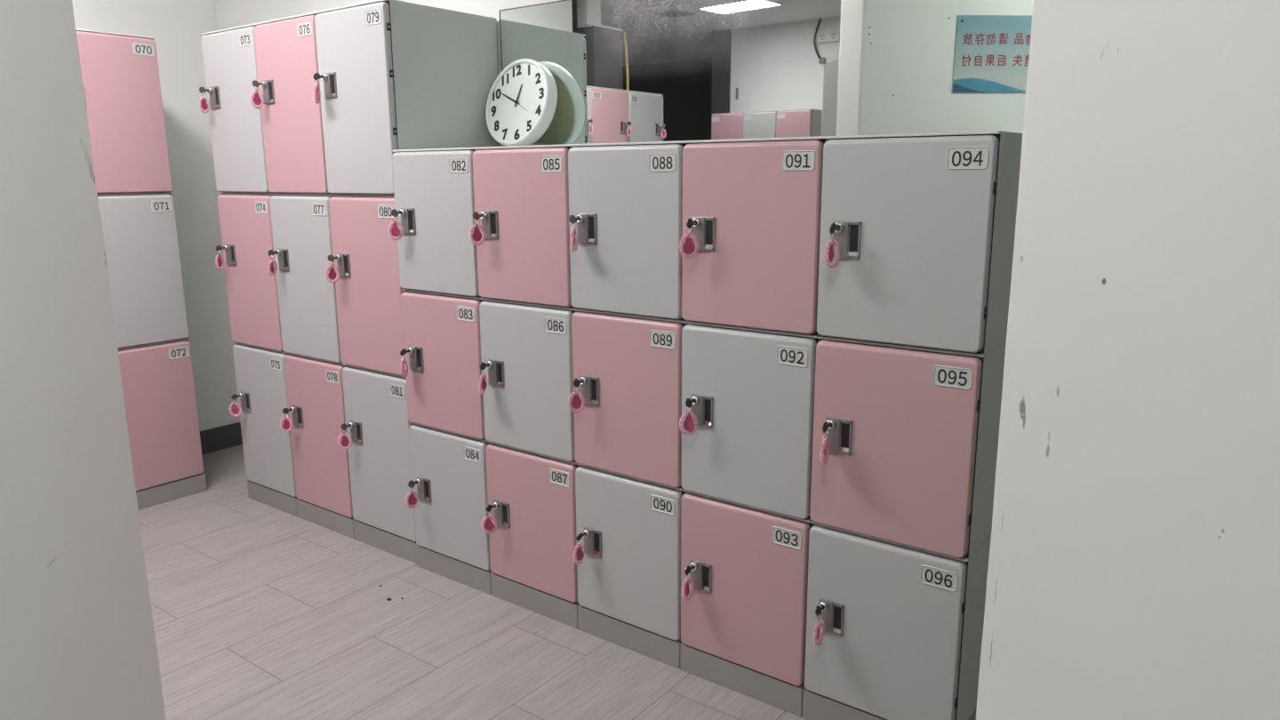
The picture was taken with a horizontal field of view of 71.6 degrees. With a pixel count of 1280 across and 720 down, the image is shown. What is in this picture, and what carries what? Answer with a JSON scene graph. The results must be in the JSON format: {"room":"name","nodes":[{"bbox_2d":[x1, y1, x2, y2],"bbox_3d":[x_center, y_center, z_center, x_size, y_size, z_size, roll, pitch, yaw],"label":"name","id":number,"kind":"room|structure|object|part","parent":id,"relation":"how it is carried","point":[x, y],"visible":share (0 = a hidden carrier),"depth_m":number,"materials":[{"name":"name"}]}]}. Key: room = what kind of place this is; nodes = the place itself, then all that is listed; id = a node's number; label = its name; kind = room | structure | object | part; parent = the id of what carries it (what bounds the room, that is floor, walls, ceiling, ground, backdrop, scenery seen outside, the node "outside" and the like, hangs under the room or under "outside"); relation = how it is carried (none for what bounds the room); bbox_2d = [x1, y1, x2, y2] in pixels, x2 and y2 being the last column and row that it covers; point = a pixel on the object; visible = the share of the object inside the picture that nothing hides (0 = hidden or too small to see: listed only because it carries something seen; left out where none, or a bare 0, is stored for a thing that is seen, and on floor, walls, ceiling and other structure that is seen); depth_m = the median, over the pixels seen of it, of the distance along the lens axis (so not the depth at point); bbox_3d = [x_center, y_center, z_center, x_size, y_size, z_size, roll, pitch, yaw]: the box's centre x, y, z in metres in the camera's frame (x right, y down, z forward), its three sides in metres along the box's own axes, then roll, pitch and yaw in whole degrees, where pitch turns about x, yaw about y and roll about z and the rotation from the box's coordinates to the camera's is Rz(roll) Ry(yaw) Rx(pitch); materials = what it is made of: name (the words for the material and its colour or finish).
{"room":"changing room","nodes":[
{"label":"changing room","id":0,"kind":"room"},
{"bbox_2d":[0,0,165,719],"bbox_3d":[-0.743,-0.067,0.335,0.079,2.750,2.788,-3,12,-12],"label":"wall","id":1,"kind":"structure","parent":0,"point":[77,638],"depth_m":1.41,"materials":[{"name":"white paint"}]},
{"bbox_2d":[72,0,239,431],"bbox_3d":[-2.865,-0.708,3.433,0.100,2.750,2.618,9,15,36],"label":"wall","id":2,"kind":"structure","parent":0,"point":[178,27],"depth_m":4.27,"materials":[{"name":"white paint"}]},
{"bbox_2d":[199,422,242,454],"bbox_3d":[-2.189,0.412,4.479,0.015,0.118,0.546,9,15,36],"label":"baseboard","id":3,"kind":"structure","parent":2,"relation":"attached to","point":[221,437],"depth_m":4.53,"materials":[{"name":"black plastic"}]},
{"bbox_2d":[214,0,560,146],"bbox_3d":[0.457,-0.559,2.631,6.450,2.750,0.072,9,15,36],"label":"wall","id":4,"kind":"structure","parent":0,"point":[229,13],"depth_m":3.83,"materials":[{"name":"white paint"}]},
{"bbox_2d":[499,0,1033,146],"bbox_3d":[0.596,-0.846,2.411,2.739,0.488,0.007,9,15,36],"label":"wall mirror","id":5,"kind":"object","parent":4,"relation":"attached to","point":[622,70],"visible":0.52,"depth_m":2.57,"materials":[{"name":"grey mirror"}]},
{"bbox_3d":[0.596,-0.846,2.411,2.739,0.488,0.007,9,15,36],"label":"edge trim","id":6,"kind":"part","parent":5,"relation":"part of","materials":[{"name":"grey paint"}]},
{"bbox_2d":[138,444,807,719],"bbox_3d":[-3.391,1.202,1.205,10.500,0.060,7.600,9,15,36],"label":"floor","id":7,"kind":"structure","parent":0,"point":[260,611],"depth_m":2.66,"materials":[{"name":"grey tile"}]},
{"bbox_2d":[117,337,207,510],"bbox_3d":[-2.237,0.251,3.862,0.509,0.688,0.398,9,15,36],"label":"locker","id":8,"kind":"object","parent":7,"relation":"on","point":[157,379],"visible":0.57,"depth_m":3.76,"materials":[{"name":"pink plastic"}]},
{"bbox_2d":[96,192,188,348],"bbox_3d":[-2.240,-0.388,3.727,0.509,0.616,0.398,9,15,36],"label":"locker","id":9,"kind":"object","parent":8,"relation":"on","point":[140,229],"visible":0.47,"depth_m":3.62,"materials":[{"name":"white plastic"}]},
{"bbox_2d":[75,28,171,193],"bbox_3d":[-2.244,-0.989,3.600,0.509,0.612,0.400,9,15,36],"label":"locker","id":10,"kind":"object","parent":9,"relation":"on","point":[121,80],"visible":0.49,"depth_m":3.49,"materials":[{"name":"pink plastic"}]},
{"bbox_3d":[-1.970,-1.233,3.521,0.002,0.046,0.084,9,15,36],"label":"number plate","id":11,"kind":"part","parent":10,"relation":"part of","materials":[{"name":"plastic"}]},
{"bbox_3d":[-1.967,-0.634,3.648,0.002,0.046,0.084,9,15,36],"label":"number plate","id":12,"kind":"part","parent":9,"relation":"part of","materials":[{"name":"plastic"}]},
{"bbox_3d":[-1.963,-0.031,3.775,0.002,0.046,0.084,9,15,36],"label":"number plate","id":13,"kind":"part","parent":8,"relation":"part of","materials":[{"name":"plastic"}]},
{"bbox_2d":[232,342,298,517],"bbox_3d":[-1.417,0.246,3.859,0.378,0.688,0.509,9,15,36],"label":"locker","id":14,"kind":"object","parent":7,"relation":"on","point":[260,372],"visible":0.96,"depth_m":3.67,"materials":[{"name":"white plastic"}]},
{"bbox_2d":[228,393,241,416],"bbox_3d":[-1.692,0.191,3.707,0.051,0.100,0.024,-7,14,-29],"label":"key","id":15,"kind":"object","parent":14,"relation":"hanging from","point":[234,410],"visible":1,"depth_m":3.71,"materials":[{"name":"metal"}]},
{"bbox_2d":[217,192,283,351],"bbox_3d":[-1.421,-0.392,3.724,0.378,0.616,0.509,9,15,36],"label":"locker","id":16,"kind":"object","parent":14,"relation":"on","point":[244,218],"visible":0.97,"depth_m":3.53,"materials":[{"name":"pink plastic"}]},
{"bbox_2d":[215,245,224,270],"bbox_3d":[-1.696,-0.412,3.579,0.021,0.101,0.052,4,13,21],"label":"key","id":17,"kind":"object","parent":16,"relation":"hanging from","point":[220,260],"visible":1,"depth_m":3.57,"materials":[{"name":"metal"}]},
{"bbox_2d":[200,23,271,192],"bbox_3d":[-1.424,-0.994,3.597,0.380,0.612,0.509,9,15,36],"label":"locker","id":18,"kind":"object","parent":16,"relation":"on","point":[229,59],"visible":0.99,"depth_m":3.41,"materials":[{"name":"white plastic"}]},
{"bbox_2d":[198,87,209,113],"bbox_3d":[-1.698,-1.011,3.451,0.018,0.101,0.053,4,13,20],"label":"key","id":19,"kind":"object","parent":18,"relation":"hanging from","point":[204,106],"visible":1,"depth_m":3.45,"materials":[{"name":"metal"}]},
{"bbox_3d":[-1.551,-0.958,3.432,0.378,0.611,0.001,9,15,36],"label":"frame","id":20,"kind":"part","parent":18,"relation":"part of","materials":[{"name":"white plastic"}]},
{"bbox_3d":[-1.461,-1.185,3.281,0.084,0.046,0.002,9,15,36],"label":"number plate","id":21,"kind":"part","parent":18,"relation":"part of","materials":[{"name":"plastic"}]},
{"bbox_3d":[-1.548,-0.356,3.559,0.378,0.615,0.001,9,15,36],"label":"frame","id":22,"kind":"part","parent":16,"relation":"part of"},
{"bbox_3d":[-1.457,-0.586,3.408,0.084,0.046,0.002,9,15,36],"label":"number plate","id":23,"kind":"part","parent":16,"relation":"part of","materials":[{"name":"plastic"}]},
{"bbox_3d":[-1.453,0.017,3.535,0.084,0.046,0.002,9,15,36],"label":"number plate","id":24,"kind":"part","parent":14,"relation":"part of","materials":[{"name":"plastic"}]},
{"bbox_2d":[283,352,354,538],"bbox_3d":[-1.113,0.292,3.635,0.378,0.688,0.509,9,15,36],"label":"locker","id":25,"kind":"object","parent":7,"relation":"on","point":[314,386],"visible":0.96,"depth_m":3.44,"materials":[{"name":"pink plastic"}]},
{"bbox_2d":[280,408,293,432],"bbox_3d":[-1.387,0.237,3.481,0.051,0.101,0.028,-7,14,-28],"label":"key","id":26,"kind":"object","parent":25,"relation":"hanging from","point":[286,426],"visible":1,"depth_m":3.48,"materials":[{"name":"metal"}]},
{"bbox_2d":[269,193,341,362],"bbox_3d":[-1.117,-0.347,3.500,0.378,0.616,0.509,9,15,36],"label":"locker","id":27,"kind":"object","parent":25,"relation":"on","point":[300,223],"visible":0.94,"depth_m":3.31,"materials":[{"name":"white plastic"}]},
{"bbox_2d":[267,249,277,276],"bbox_3d":[-1.391,-0.366,3.354,0.018,0.100,0.053,4,13,20],"label":"key","id":28,"kind":"object","parent":27,"relation":"hanging from","point":[270,252],"visible":1,"depth_m":3.35,"materials":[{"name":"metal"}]},
{"bbox_2d":[254,11,333,194],"bbox_3d":[-1.121,-0.948,3.373,0.380,0.612,0.509,9,15,36],"label":"locker","id":29,"kind":"object","parent":27,"relation":"on","point":[286,52],"visible":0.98,"depth_m":3.18,"materials":[{"name":"pink plastic"}]},
{"bbox_2d":[249,80,263,109],"bbox_3d":[-1.393,-0.966,3.228,0.017,0.101,0.054,9,15,36],"label":"key","id":30,"kind":"object","parent":29,"relation":"hanging from","point":[257,100],"visible":1,"depth_m":3.23,"materials":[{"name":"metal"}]},
{"bbox_3d":[-1.157,-1.140,3.058,0.084,0.046,0.002,9,15,36],"label":"number plate","id":31,"kind":"part","parent":29,"relation":"part of","materials":[{"name":"plastic"}]},
{"bbox_3d":[-1.248,-0.912,3.208,0.378,0.611,0.001,9,15,36],"label":"frame","id":32,"kind":"part","parent":29,"relation":"part of","materials":[{"name":"pink plastic"}]},
{"bbox_3d":[-1.244,-0.311,3.335,0.378,0.615,0.001,9,15,36],"label":"frame","id":33,"kind":"part","parent":27,"relation":"part of","materials":[{"name":"white plastic"}]},
{"bbox_3d":[-1.153,-0.541,3.184,0.084,0.046,0.002,9,15,36],"label":"number plate","id":34,"kind":"part","parent":27,"relation":"part of","materials":[{"name":"plastic"}]},
{"bbox_3d":[-1.150,0.062,3.312,0.084,0.046,0.002,9,15,36],"label":"number plate","id":35,"kind":"part","parent":25,"relation":"part of","materials":[{"name":"plastic"}]},
{"bbox_2d":[342,363,417,563],"bbox_3d":[-0.809,0.337,3.411,0.379,0.688,0.509,9,15,36],"label":"locker","id":36,"kind":"object","parent":7,"relation":"on","point":[375,402],"visible":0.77,"depth_m":3.22,"materials":[{"name":"white plastic"}]},
{"bbox_2d":[337,423,351,449],"bbox_3d":[-1.083,0.282,3.257,0.052,0.100,0.027,-8,14,-31],"label":"key","id":37,"kind":"object","parent":36,"relation":"hanging from","point":[345,442],"visible":1,"depth_m":3.26,"materials":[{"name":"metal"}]},
{"bbox_2d":[328,194,405,375],"bbox_3d":[-0.813,-0.301,3.276,0.379,0.616,0.509,9,15,36],"label":"locker","id":38,"kind":"object","parent":36,"relation":"on","point":[368,289],"visible":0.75,"depth_m":3.09,"materials":[{"name":"pink plastic"}]},
{"bbox_2d":[325,255,339,283],"bbox_3d":[-1.084,-0.321,3.128,0.052,0.100,0.024,-11,16,-40],"label":"key","id":39,"kind":"object","parent":38,"relation":"hanging from","point":[332,275],"visible":1,"depth_m":3.13,"materials":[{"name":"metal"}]},
{"bbox_3d":[-0.940,-0.266,3.111,0.378,0.615,0.001,9,15,36],"label":"frame","id":40,"kind":"part","parent":38,"relation":"part of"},
{"bbox_3d":[-0.850,-0.495,2.960,0.084,0.046,0.002,9,15,36],"label":"number plate","id":41,"kind":"part","parent":38,"relation":"part of","materials":[{"name":"plastic"}]},
{"bbox_2d":[314,0,501,195],"bbox_3d":[-0.817,-0.903,3.149,0.380,0.612,0.509,9,15,36],"label":"locker","id":42,"kind":"object","parent":38,"relation":"on","point":[397,75],"visible":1,"depth_m":2.98,"materials":[{"name":"white plastic"}]},
{"bbox_2d":[312,72,323,103],"bbox_3d":[-1.094,-0.921,3.006,0.027,0.100,0.051,5,13,22],"label":"key","id":43,"kind":"object","parent":42,"relation":"hanging from","point":[316,76],"visible":1,"depth_m":3.00,"materials":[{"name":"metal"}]},
{"bbox_3d":[-0.952,-0.863,2.976,0.375,0.602,0.024,9,15,36],"label":"door","id":44,"kind":"part","parent":42,"relation":"part of","materials":[{"name":"white plastic"}]},
{"bbox_3d":[-0.944,-0.867,2.984,0.378,0.611,0.001,9,15,36],"label":"frame","id":45,"kind":"part","parent":42,"relation":"part of","materials":[{"name":"white plastic"}]},
{"bbox_3d":[-0.853,-1.095,2.834,0.084,0.046,0.002,9,15,36],"label":"number plate","id":46,"kind":"part","parent":42,"relation":"part of","materials":[{"name":"plastic"}]},
{"bbox_3d":[-0.846,0.108,3.088,0.084,0.046,0.002,9,15,36],"label":"number plate","id":47,"kind":"part","parent":36,"relation":"part of","materials":[{"name":"plastic"}]},
{"bbox_2d":[408,422,492,594],"bbox_3d":[-0.506,0.460,3.196,0.378,0.534,0.519,9,15,36],"label":"locker","id":48,"kind":"object","parent":7,"relation":"on","point":[449,468],"visible":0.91,"depth_m":3.00,"materials":[{"name":"white plastic"}]},
{"bbox_2d":[405,480,419,508],"bbox_3d":[-0.782,0.463,3.049,0.054,0.100,0.017,-12,16,-43],"label":"key","id":49,"kind":"object","parent":48,"relation":"hanging from","point":[412,502],"visible":1,"depth_m":3.05,"materials":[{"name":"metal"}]},
{"bbox_2d":[400,288,485,439],"bbox_3d":[-0.509,-0.028,3.093,0.378,0.461,0.519,9,15,36],"label":"locker","id":50,"kind":"object","parent":48,"relation":"on","point":[441,332],"visible":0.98,"depth_m":2.89,"materials":[{"name":"pink plastic"}]},
{"bbox_2d":[400,348,408,377],"bbox_3d":[-0.788,0.010,2.958,0.023,0.100,0.050,5,13,24],"label":"key","id":51,"kind":"object","parent":50,"relation":"hanging from","point":[404,351],"visible":1,"depth_m":2.95,"materials":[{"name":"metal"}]},
{"bbox_2d":[392,147,479,296],"bbox_3d":[-0.512,-0.477,2.998,0.380,0.455,0.519,9,15,36],"label":"locker","id":52,"kind":"object","parent":50,"relation":"on","point":[434,188],"visible":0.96,"depth_m":2.80,"materials":[{"name":"white plastic"}]},
{"bbox_2d":[387,208,403,240],"bbox_3d":[-0.788,-0.435,2.861,0.049,0.101,0.026,-7,14,-29],"label":"key","id":53,"kind":"object","parent":52,"relation":"hanging from","point":[396,231],"visible":1,"depth_m":2.86,"materials":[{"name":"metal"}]},
{"bbox_3d":[-0.551,-0.591,2.694,0.084,0.046,0.002,9,15,36],"label":"number plate","id":54,"kind":"part","parent":52,"relation":"part of","materials":[{"name":"plastic"}]},
{"bbox_2d":[485,58,557,146],"bbox_3d":[-0.415,-0.892,3.089,0.306,0.304,0.130,10,15,39],"label":"wall clock","id":55,"kind":"object","parent":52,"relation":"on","point":[521,104],"visible":0.99,"depth_m":3.06,"materials":[{"name":"white plastic"}]},
{"bbox_3d":[-0.548,-0.145,2.789,0.084,0.046,0.002,9,15,36],"label":"number plate","id":56,"kind":"part","parent":50,"relation":"part of","materials":[{"name":"plastic"}]},
{"bbox_3d":[-0.545,0.307,2.884,0.084,0.046,0.002,9,15,36],"label":"number plate","id":57,"kind":"part","parent":48,"relation":"part of","materials":[{"name":"plastic"}]},
{"bbox_2d":[485,440,579,628],"bbox_3d":[-0.202,0.505,2.972,0.378,0.534,0.519,9,15,36],"label":"locker","id":58,"kind":"object","parent":7,"relation":"on","point":[532,495],"visible":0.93,"depth_m":2.77,"materials":[{"name":"pink plastic"}]},
{"bbox_2d":[481,504,496,533],"bbox_3d":[-0.480,0.508,2.829,0.048,0.101,0.025,-5,13,-23],"label":"key","id":59,"kind":"object","parent":58,"relation":"hanging from","point":[489,527],"visible":1,"depth_m":2.83,"materials":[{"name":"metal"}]},
{"bbox_2d":[479,297,575,461],"bbox_3d":[-0.205,0.018,2.869,0.378,0.461,0.519,9,15,36],"label":"locker","id":60,"kind":"object","parent":58,"relation":"on","point":[526,347],"visible":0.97,"depth_m":2.67,"materials":[{"name":"white plastic"}]},
{"bbox_2d":[478,362,488,393],"bbox_3d":[-0.483,0.056,2.731,0.020,0.101,0.053,4,13,20],"label":"key","id":61,"kind":"object","parent":60,"relation":"hanging from","point":[483,383],"visible":1,"depth_m":2.73,"materials":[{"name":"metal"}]},
{"bbox_2d":[472,144,573,307],"bbox_3d":[-0.208,-0.431,2.774,0.380,0.455,0.519,9,15,36],"label":"locker","id":62,"kind":"object","parent":60,"relation":"on","point":[521,192],"visible":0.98,"depth_m":2.57,"materials":[{"name":"pink plastic"}]},
{"bbox_2d":[468,211,486,246],"bbox_3d":[-0.483,-0.390,2.636,0.049,0.101,0.028,-7,14,-29],"label":"key","id":63,"kind":"object","parent":62,"relation":"hanging from","point":[476,236],"visible":1,"depth_m":2.64,"materials":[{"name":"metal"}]},
{"bbox_3d":[-0.247,-0.545,2.470,0.084,0.046,0.002,9,15,36],"label":"number plate","id":64,"kind":"part","parent":62,"relation":"part of","materials":[{"name":"plastic"}]},
{"bbox_3d":[-0.244,-0.100,2.565,0.084,0.046,0.002,9,15,36],"label":"number plate","id":65,"kind":"part","parent":60,"relation":"part of","materials":[{"name":"plastic"}]},
{"bbox_3d":[-0.242,0.353,2.660,0.084,0.046,0.002,9,15,36],"label":"number plate","id":66,"kind":"part","parent":58,"relation":"part of","materials":[{"name":"plastic"}]},
{"bbox_2d":[575,463,684,668],"bbox_3d":[0.101,0.551,2.748,0.378,0.534,0.519,9,15,36],"label":"locker","id":67,"kind":"object","parent":7,"relation":"on","point":[628,572],"visible":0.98,"depth_m":2.55,"materials":[{"name":"white plastic"}]},
{"bbox_2d":[573,532,584,564],"bbox_3d":[-0.178,0.553,2.604,0.017,0.100,0.054,6,14,29],"label":"key","id":68,"kind":"object","parent":67,"relation":"hanging from","point":[580,551],"visible":1,"depth_m":2.60,"materials":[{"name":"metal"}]},
{"bbox_2d":[571,308,686,487],"bbox_3d":[0.098,0.063,2.645,0.378,0.461,0.519,9,15,36],"label":"locker","id":69,"kind":"object","parent":67,"relation":"on","point":[628,366],"visible":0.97,"depth_m":2.44,"materials":[{"name":"pink plastic"}]},
{"bbox_2d":[568,378,585,413],"bbox_3d":[-0.178,0.102,2.507,0.050,0.101,0.030,-6,13,-26],"label":"key","id":70,"kind":"object","parent":69,"relation":"hanging from","point":[577,403],"visible":1,"depth_m":2.51,"materials":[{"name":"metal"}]},
{"bbox_2d":[568,140,686,319],"bbox_3d":[0.096,-0.386,2.550,0.380,0.455,0.519,9,15,36],"label":"locker","id":71,"kind":"object","parent":69,"relation":"on","point":[626,198],"visible":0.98,"depth_m":2.35,"materials":[{"name":"white plastic"}]},
{"bbox_2d":[568,215,578,251],"bbox_3d":[-0.179,-0.344,2.413,0.019,0.100,0.052,3,12,16],"label":"key","id":72,"kind":"object","parent":71,"relation":"hanging from","point":[572,219],"visible":1,"depth_m":2.40,"materials":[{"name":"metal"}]},
{"bbox_3d":[0.057,-0.500,2.247,0.084,0.046,0.002,9,15,36],"label":"number plate","id":73,"kind":"part","parent":71,"relation":"part of","materials":[{"name":"plastic"}]},
{"bbox_3d":[0.059,-0.054,2.341,0.084,0.046,0.002,9,15,36],"label":"number plate","id":74,"kind":"part","parent":69,"relation":"part of","materials":[{"name":"plastic"}]},
{"bbox_3d":[0.062,0.398,2.436,0.084,0.046,0.002,9,15,36],"label":"number plate","id":75,"kind":"part","parent":67,"relation":"part of","materials":[{"name":"plastic"}]},
{"bbox_2d":[680,488,812,716],"bbox_3d":[0.405,0.596,2.524,0.378,0.534,0.519,9,15,36],"label":"locker","id":76,"kind":"object","parent":7,"relation":"on","point":[743,622],"visible":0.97,"depth_m":2.32,"materials":[{"name":"pink plastic"}]},
{"bbox_2d":[681,565,694,600],"bbox_3d":[0.128,0.599,2.381,0.017,0.101,0.051,7,14,30],"label":"key","id":77,"kind":"object","parent":76,"relation":"hanging from","point":[686,596],"visible":1,"depth_m":2.38,"materials":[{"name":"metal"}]},
{"bbox_2d":[681,320,819,519],"bbox_3d":[0.402,0.109,2.421,0.378,0.461,0.519,9,15,36],"label":"locker","id":78,"kind":"object","parent":76,"relation":"on","point":[751,389],"visible":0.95,"depth_m":2.22,"materials":[{"name":"white plastic"}]},
{"bbox_2d":[679,398,698,435],"bbox_3d":[0.126,0.147,2.284,0.047,0.100,0.031,-5,13,-22],"label":"key","id":79,"kind":"object","parent":78,"relation":"hanging from","point":[688,424],"visible":1,"depth_m":2.28,"materials":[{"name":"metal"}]},
{"bbox_2d":[681,136,826,335],"bbox_3d":[0.399,-0.340,2.326,0.380,0.455,0.519,9,15,36],"label":"locker","id":80,"kind":"object","parent":78,"relation":"on","point":[754,204],"visible":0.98,"depth_m":2.12,"materials":[{"name":"pink plastic"}]},
{"bbox_2d":[679,218,699,258],"bbox_3d":[0.122,-0.299,2.190,0.046,0.101,0.030,-4,13,-19],"label":"key","id":81,"kind":"object","parent":80,"relation":"hanging from","point":[688,247],"visible":1,"depth_m":2.19,"materials":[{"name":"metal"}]},
{"bbox_3d":[0.360,-0.455,2.023,0.084,0.046,0.002,9,15,36],"label":"number plate","id":82,"kind":"part","parent":80,"relation":"part of","materials":[{"name":"plastic"}]},
{"bbox_3d":[0.363,-0.009,2.117,0.084,0.046,0.002,9,15,36],"label":"number plate","id":83,"kind":"part","parent":78,"relation":"part of","materials":[{"name":"plastic"}]},
{"bbox_3d":[0.366,0.444,2.212,0.084,0.046,0.002,9,15,36],"label":"number plate","id":84,"kind":"part","parent":76,"relation":"part of","materials":[{"name":"plastic"}]},
{"bbox_2d":[802,520,991,719],"bbox_3d":[0.709,0.642,2.300,0.379,0.534,0.519,9,15,36],"label":"locker","id":85,"kind":"object","parent":7,"relation":"on","point":[902,639],"visible":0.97,"depth_m":2.09,"materials":[{"name":"white plastic"}]},
{"bbox_2d":[813,605,824,645],"bbox_3d":[0.434,0.645,2.155,0.018,0.100,0.052,9,15,36],"label":"key","id":86,"kind":"object","parent":85,"relation":"hanging from","point":[817,640],"visible":1,"depth_m":2.15,"materials":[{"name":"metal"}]},
{"bbox_2d":[809,335,1006,558],"bbox_3d":[0.706,0.154,2.197,0.379,0.461,0.519,9,15,36],"label":"locker","id":87,"kind":"object","parent":85,"relation":"on","point":[913,432],"visible":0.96,"depth_m":1.99,"materials":[{"name":"pink plastic"}]},
{"bbox_2d":[820,422,830,463],"bbox_3d":[0.429,0.192,2.060,0.017,0.101,0.053,5,13,23],"label":"key","id":88,"kind":"object","parent":87,"relation":"hanging from","point":[826,441],"visible":1,"depth_m":2.05,"materials":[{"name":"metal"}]},
{"bbox_2d":[816,130,1022,353],"bbox_3d":[0.703,-0.295,2.102,0.380,0.455,0.519,9,15,36],"label":"locker","id":89,"kind":"object","parent":87,"relation":"on","point":[924,235],"visible":0.97,"depth_m":1.90,"materials":[{"name":"white plastic"}]},
{"bbox_2d":[824,223,839,268],"bbox_3d":[0.426,-0.254,1.967,0.052,0.101,0.017,-11,16,-41],"label":"key","id":90,"kind":"object","parent":89,"relation":"hanging from","point":[833,228],"visible":1,"depth_m":1.96,"materials":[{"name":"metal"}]},
{"bbox_3d":[0.664,-0.409,1.799,0.084,0.046,0.002,9,15,36],"label":"number plate","id":91,"kind":"part","parent":89,"relation":"part of","materials":[{"name":"plastic"}]},
{"bbox_3d":[0.667,0.037,1.893,0.084,0.046,0.002,9,15,36],"label":"number plate","id":92,"kind":"part","parent":87,"relation":"part of","materials":[{"name":"plastic"}]},
{"bbox_3d":[0.669,0.489,1.989,0.084,0.046,0.002,9,15,36],"label":"number plate","id":93,"kind":"part","parent":85,"relation":"part of","materials":[{"name":"plastic"}]},
{"bbox_2d":[976,0,1279,719],"bbox_3d":[0.662,0.062,-0.315,0.200,2.750,2.301,-3,12,-12],"label":"wall","id":94,"kind":"structure","parent":0,"point":[1133,570],"depth_m":0.64,"materials":[{"name":"white paint"}]}
]}

